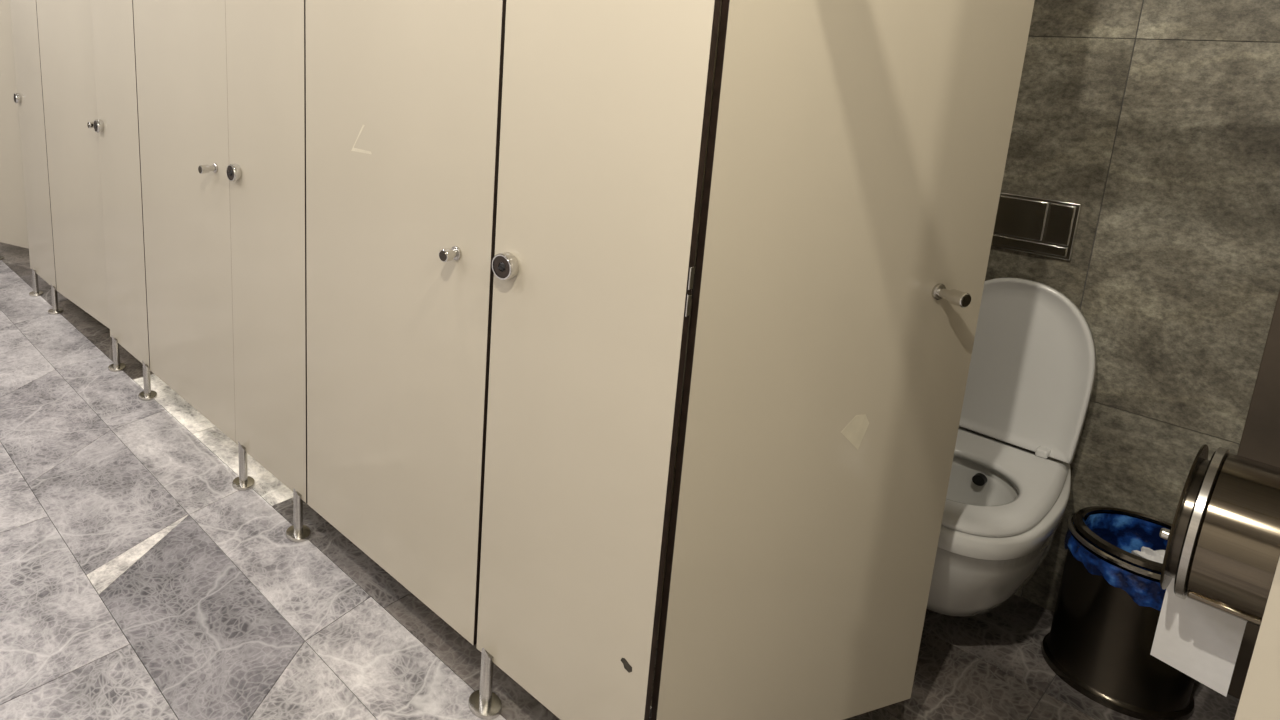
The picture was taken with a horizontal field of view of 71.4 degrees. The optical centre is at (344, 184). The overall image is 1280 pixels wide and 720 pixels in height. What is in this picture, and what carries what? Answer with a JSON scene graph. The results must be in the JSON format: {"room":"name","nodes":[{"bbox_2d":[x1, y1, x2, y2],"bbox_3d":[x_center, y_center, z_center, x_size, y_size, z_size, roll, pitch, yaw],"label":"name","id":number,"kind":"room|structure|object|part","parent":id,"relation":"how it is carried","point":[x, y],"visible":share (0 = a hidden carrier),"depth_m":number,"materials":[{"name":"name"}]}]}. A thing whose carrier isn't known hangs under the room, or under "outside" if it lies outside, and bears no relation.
{"room":"public restroom","nodes":[
{"label":"public restroom","id":0,"kind":"room"},
{"bbox_2d":[0,242,1238,719],"bbox_3d":[-0.912,1.018,2.030,4.158,0.056,7.140,-9,15,-36],"label":"floor","id":1,"kind":"structure","parent":0,"point":[137,582],"depth_m":1.97,"materials":[{"name":"grey stone"}]},
{"bbox_2d":[10,0,62,314],"bbox_3d":[-1.455,-0.314,3.803,0.069,1.796,0.424,-9,15,-36],"label":"panel","id":2,"kind":"object","parent":1,"relation":"on","point":[24,21],"visible":1,"depth_m":3.83,"materials":[{"name":"beige laminate"}]},
{"bbox_3d":[-1.532,0.467,4.072,0.026,0.138,0.026,-9,15,-36],"label":"leg","id":3,"kind":"part","parent":2,"relation":"part of","materials":[{"name":"metal"}]},
{"bbox_3d":[-1.354,0.519,3.837,0.026,0.138,0.026,-9,15,-36],"label":"leg","id":4,"kind":"part","parent":2,"relation":"part of","materials":[{"name":"metal"}]},
{"bbox_2d":[36,0,109,328],"bbox_3d":[-1.134,-0.278,3.382,0.067,1.686,0.660,-9,15,-37],"label":"door","id":5,"kind":"structure","parent":2,"relation":"attached to","point":[65,30],"depth_m":3.43,"materials":[{"name":"beige laminate"}]},
{"bbox_3d":[-0.957,-0.231,3.148,0.051,0.025,0.025,-9,16,-38],"label":"handle","id":6,"kind":"part","parent":5,"relation":"part of","materials":[{"name":"silver metal"}]},
{"bbox_2d":[91,0,156,400],"bbox_3d":[-0.819,-0.130,2.966,0.069,1.796,0.402,-9,15,-36],"label":"panel","id":7,"kind":"object","parent":1,"relation":"on","point":[117,123],"visible":1,"depth_m":2.99,"materials":[{"name":"beige laminate"}]},
{"bbox_3d":[-0.902,0.650,3.241,0.026,0.138,0.026,-9,15,-36],"label":"leg","id":8,"kind":"part","parent":7,"relation":"part of","materials":[{"name":"metal"}]},
{"bbox_3d":[-0.724,0.701,3.008,0.026,0.138,0.026,-9,15,-36],"label":"leg","id":9,"kind":"part","parent":7,"relation":"part of","materials":[{"name":"metal"}]},
{"bbox_2d":[133,0,235,442],"bbox_3d":[-0.531,-0.098,2.564,0.068,1.686,0.657,-8,15,-35],"label":"door","id":10,"kind":"structure","parent":7,"relation":"attached to","point":[180,45],"depth_m":2.56,"materials":[{"name":"beige laminate"}]},
{"bbox_3d":[-0.394,-0.047,2.362,0.051,0.025,0.025,-9,15,-36],"label":"handle","id":11,"kind":"part","parent":10,"relation":"part of","materials":[{"name":"silver metal"}]},
{"bbox_2d":[225,0,310,541],"bbox_3d":[-0.215,0.045,2.171,0.069,1.796,0.384,-9,15,-36],"label":"panel","id":12,"kind":"object","parent":1,"relation":"on","point":[266,39],"visible":0.98,"depth_m":2.18,"materials":[{"name":"beige laminate"}]},
{"bbox_3d":[-0.304,0.823,2.454,0.026,0.138,0.026,-9,15,-36],"label":"leg","id":13,"kind":"part","parent":12,"relation":"part of","materials":[{"name":"metal"}]},
{"bbox_3d":[-0.126,0.875,2.220,0.026,0.138,0.026,-9,15,-36],"label":"leg","id":14,"kind":"part","parent":12,"relation":"part of","materials":[{"name":"metal"}]},
{"bbox_2d":[305,0,505,645],"bbox_3d":[0.076,0.075,1.776,0.054,1.686,0.642,-8,15,-34],"label":"door","id":15,"kind":"structure","parent":12,"relation":"attached to","point":[404,97],"depth_m":1.75,"materials":[{"name":"beige laminate"}]},
{"bbox_3d":[0.202,0.134,1.591,0.037,0.025,0.025,-9,15,-36],"label":"handle","id":16,"kind":"part","parent":15,"relation":"part of","materials":[{"name":"silver metal"}]},
{"bbox_2d":[468,0,720,719],"bbox_3d":[0.386,0.219,1.379,0.069,1.796,0.384,-9,15,-36],"label":"panel","id":17,"kind":"object","parent":1,"relation":"on","point":[605,109],"visible":1,"depth_m":1.37,"materials":[{"name":"beige laminate"}]},
{"bbox_3d":[0.288,0.995,1.674,0.026,0.138,0.026,-9,15,-36],"label":"leg","id":18,"kind":"part","parent":17,"relation":"part of","materials":[{"name":"metal"}]},
{"bbox_2d":[657,0,721,639],"bbox_3d":[0.909,0.087,1.746,1.259,1.686,0.032,-9,15,-36],"label":"trim","id":19,"kind":"structure","parent":17,"relation":"attached to","point":[721,0],"depth_m":1.58,"materials":[{"name":"laminate"}]},
{"bbox_3d":[0.510,0.158,1.216,0.010,0.077,0.002,-9,15,-36],"label":"hinge plate","id":20,"kind":"part","parent":17,"relation":"part of","materials":[{"name":"silver metal"}]},
{"bbox_2d":[649,0,1034,719],"bbox_3d":[0.811,0.181,1.306,0.594,1.686,0.066,-3,13,-16],"label":"door","id":21,"kind":"structure","parent":17,"relation":"attached to","point":[857,150],"depth_m":1.33,"materials":[{"name":"beige laminate"}]},
{"bbox_3d":[0.997,0.182,1.351,0.025,0.025,0.048,-3,13,-17],"label":"handle","id":22,"kind":"part","parent":21,"relation":"part of","materials":[{"name":"silver metal"}]},
{"bbox_2d":[1041,506,1194,719],"bbox_3d":[1.659,0.893,1.740,0.244,0.340,0.244,-9,15,-36],"label":"waste bin","id":23,"kind":"object","parent":1,"relation":"on","point":[1099,642],"visible":0.68,"depth_m":1.69,"materials":[{"name":"metal"}]},
{"bbox_2d":[1064,513,1167,610],"bbox_3d":[1.661,0.837,1.728,0.244,0.204,0.245,-9,15,-36],"label":"bag","id":24,"kind":"object","parent":23,"relation":"in","point":[1127,533],"visible":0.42,"depth_m":1.75,"materials":[{"name":"blue plastic"}]},
{"bbox_2d":[1131,546,1164,563],"bbox_3d":[1.664,0.779,1.680,0.083,0.068,0.084,4,13,16],"label":"crumpled tissue","id":25,"kind":"object","parent":24,"relation":"in","point":[1147,553],"visible":0.22,"depth_m":1.68,"materials":[{"name":"paper"}]},
{"bbox_2d":[1234,555,1279,719],"bbox_3d":[0.971,0.388,0.610,0.069,1.796,0.380,-9,15,-36],"label":"panel","id":26,"kind":"object","parent":1,"relation":"on","point":[1259,699],"visible":1,"depth_m":0.77,"materials":[{"name":"beige laminate"}]},
{"bbox_2d":[985,0,1279,611],"bbox_3d":[0.766,-0.491,2.972,0.056,2.520,7.140,-9,15,-36],"label":"wall","id":27,"kind":"structure","parent":0,"point":[1159,118],"depth_m":1.74,"materials":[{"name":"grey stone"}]},
{"bbox_2d":[926,277,1095,615],"bbox_3d":[1.371,0.589,1.816,0.553,0.706,0.347,-9,15,-36],"label":"toilet","id":28,"kind":"object","parent":27,"relation":"attached to","point":[1032,372],"visible":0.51,"depth_m":1.83,"materials":[{"name":"white ceramic"}]},
{"bbox_3d":[1.369,0.786,1.859,0.553,0.302,0.347,-9,15,-36],"label":"bowl","id":29,"kind":"part","parent":28,"relation":"part of","materials":[{"name":"white ceramic"}]},
{"bbox_3d":[1.340,0.632,1.803,0.461,0.020,0.321,-9,15,-36],"label":"seat","id":30,"kind":"part","parent":28,"relation":"part of","materials":[{"name":"white plastic"}]},
{"bbox_3d":[1.542,0.406,1.907,0.018,0.384,0.293,-3,12,-37],"label":"lid","id":31,"kind":"part","parent":28,"relation":"part of","materials":[{"name":"white plastic"}]},
{"bbox_2d":[991,192,1081,260],"bbox_3d":[1.558,0.085,1.937,0.017,0.131,0.252,-9,15,-36],"label":"flush plate","id":32,"kind":"object","parent":27,"relation":"attached to","point":[1023,223],"visible":0.66,"depth_m":1.89,"materials":[{"name":"silver metal"}]},
{"bbox_2d":[1227,290,1279,698],"bbox_3d":[1.865,0.044,1.514,0.008,2.099,0.138,-9,15,-36],"label":"wall","id":33,"kind":"structure","parent":27,"relation":"attached to","point":[1260,439],"depth_m":1.64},
{"bbox_3d":[1.394,0.251,1.112,1.259,1.733,0.032,-9,15,-36],"label":"wall","id":34,"kind":"structure","parent":0,"visible":0},
{"bbox_2d":[1159,444,1279,626],"bbox_3d":[1.307,0.512,1.198,0.232,0.232,0.146,-9,15,-36],"label":"dispenser","id":35,"kind":"object","parent":34,"relation":"attached to","point":[1222,552],"visible":0.97,"depth_m":1.15,"materials":[{"name":"metal"}]},
{"bbox_2d":[1150,578,1246,696],"bbox_3d":[1.313,0.688,1.266,0.005,0.167,0.087,-9,15,-36],"label":"toilet paper","id":36,"kind":"object","parent":35,"relation":"hanging from","point":[1201,641],"visible":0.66,"depth_m":1.27,"materials":[{"name":"white paper"}]},
{"bbox_3d":[-2.175,-0.523,4.752,0.069,1.796,0.804,-9,15,-36],"label":"panel","id":37,"kind":"object","parent":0,"visible":0},
{"bbox_2d":[0,0,28,248],"bbox_3d":[-1.685,-0.471,4.263,0.590,1.686,0.068,8,14,32],"label":"door","id":38,"kind":"structure","parent":37,"relation":"attached to","point":[13,220],"depth_m":4.40,"materials":[{"name":"beige laminate"}]}
]}

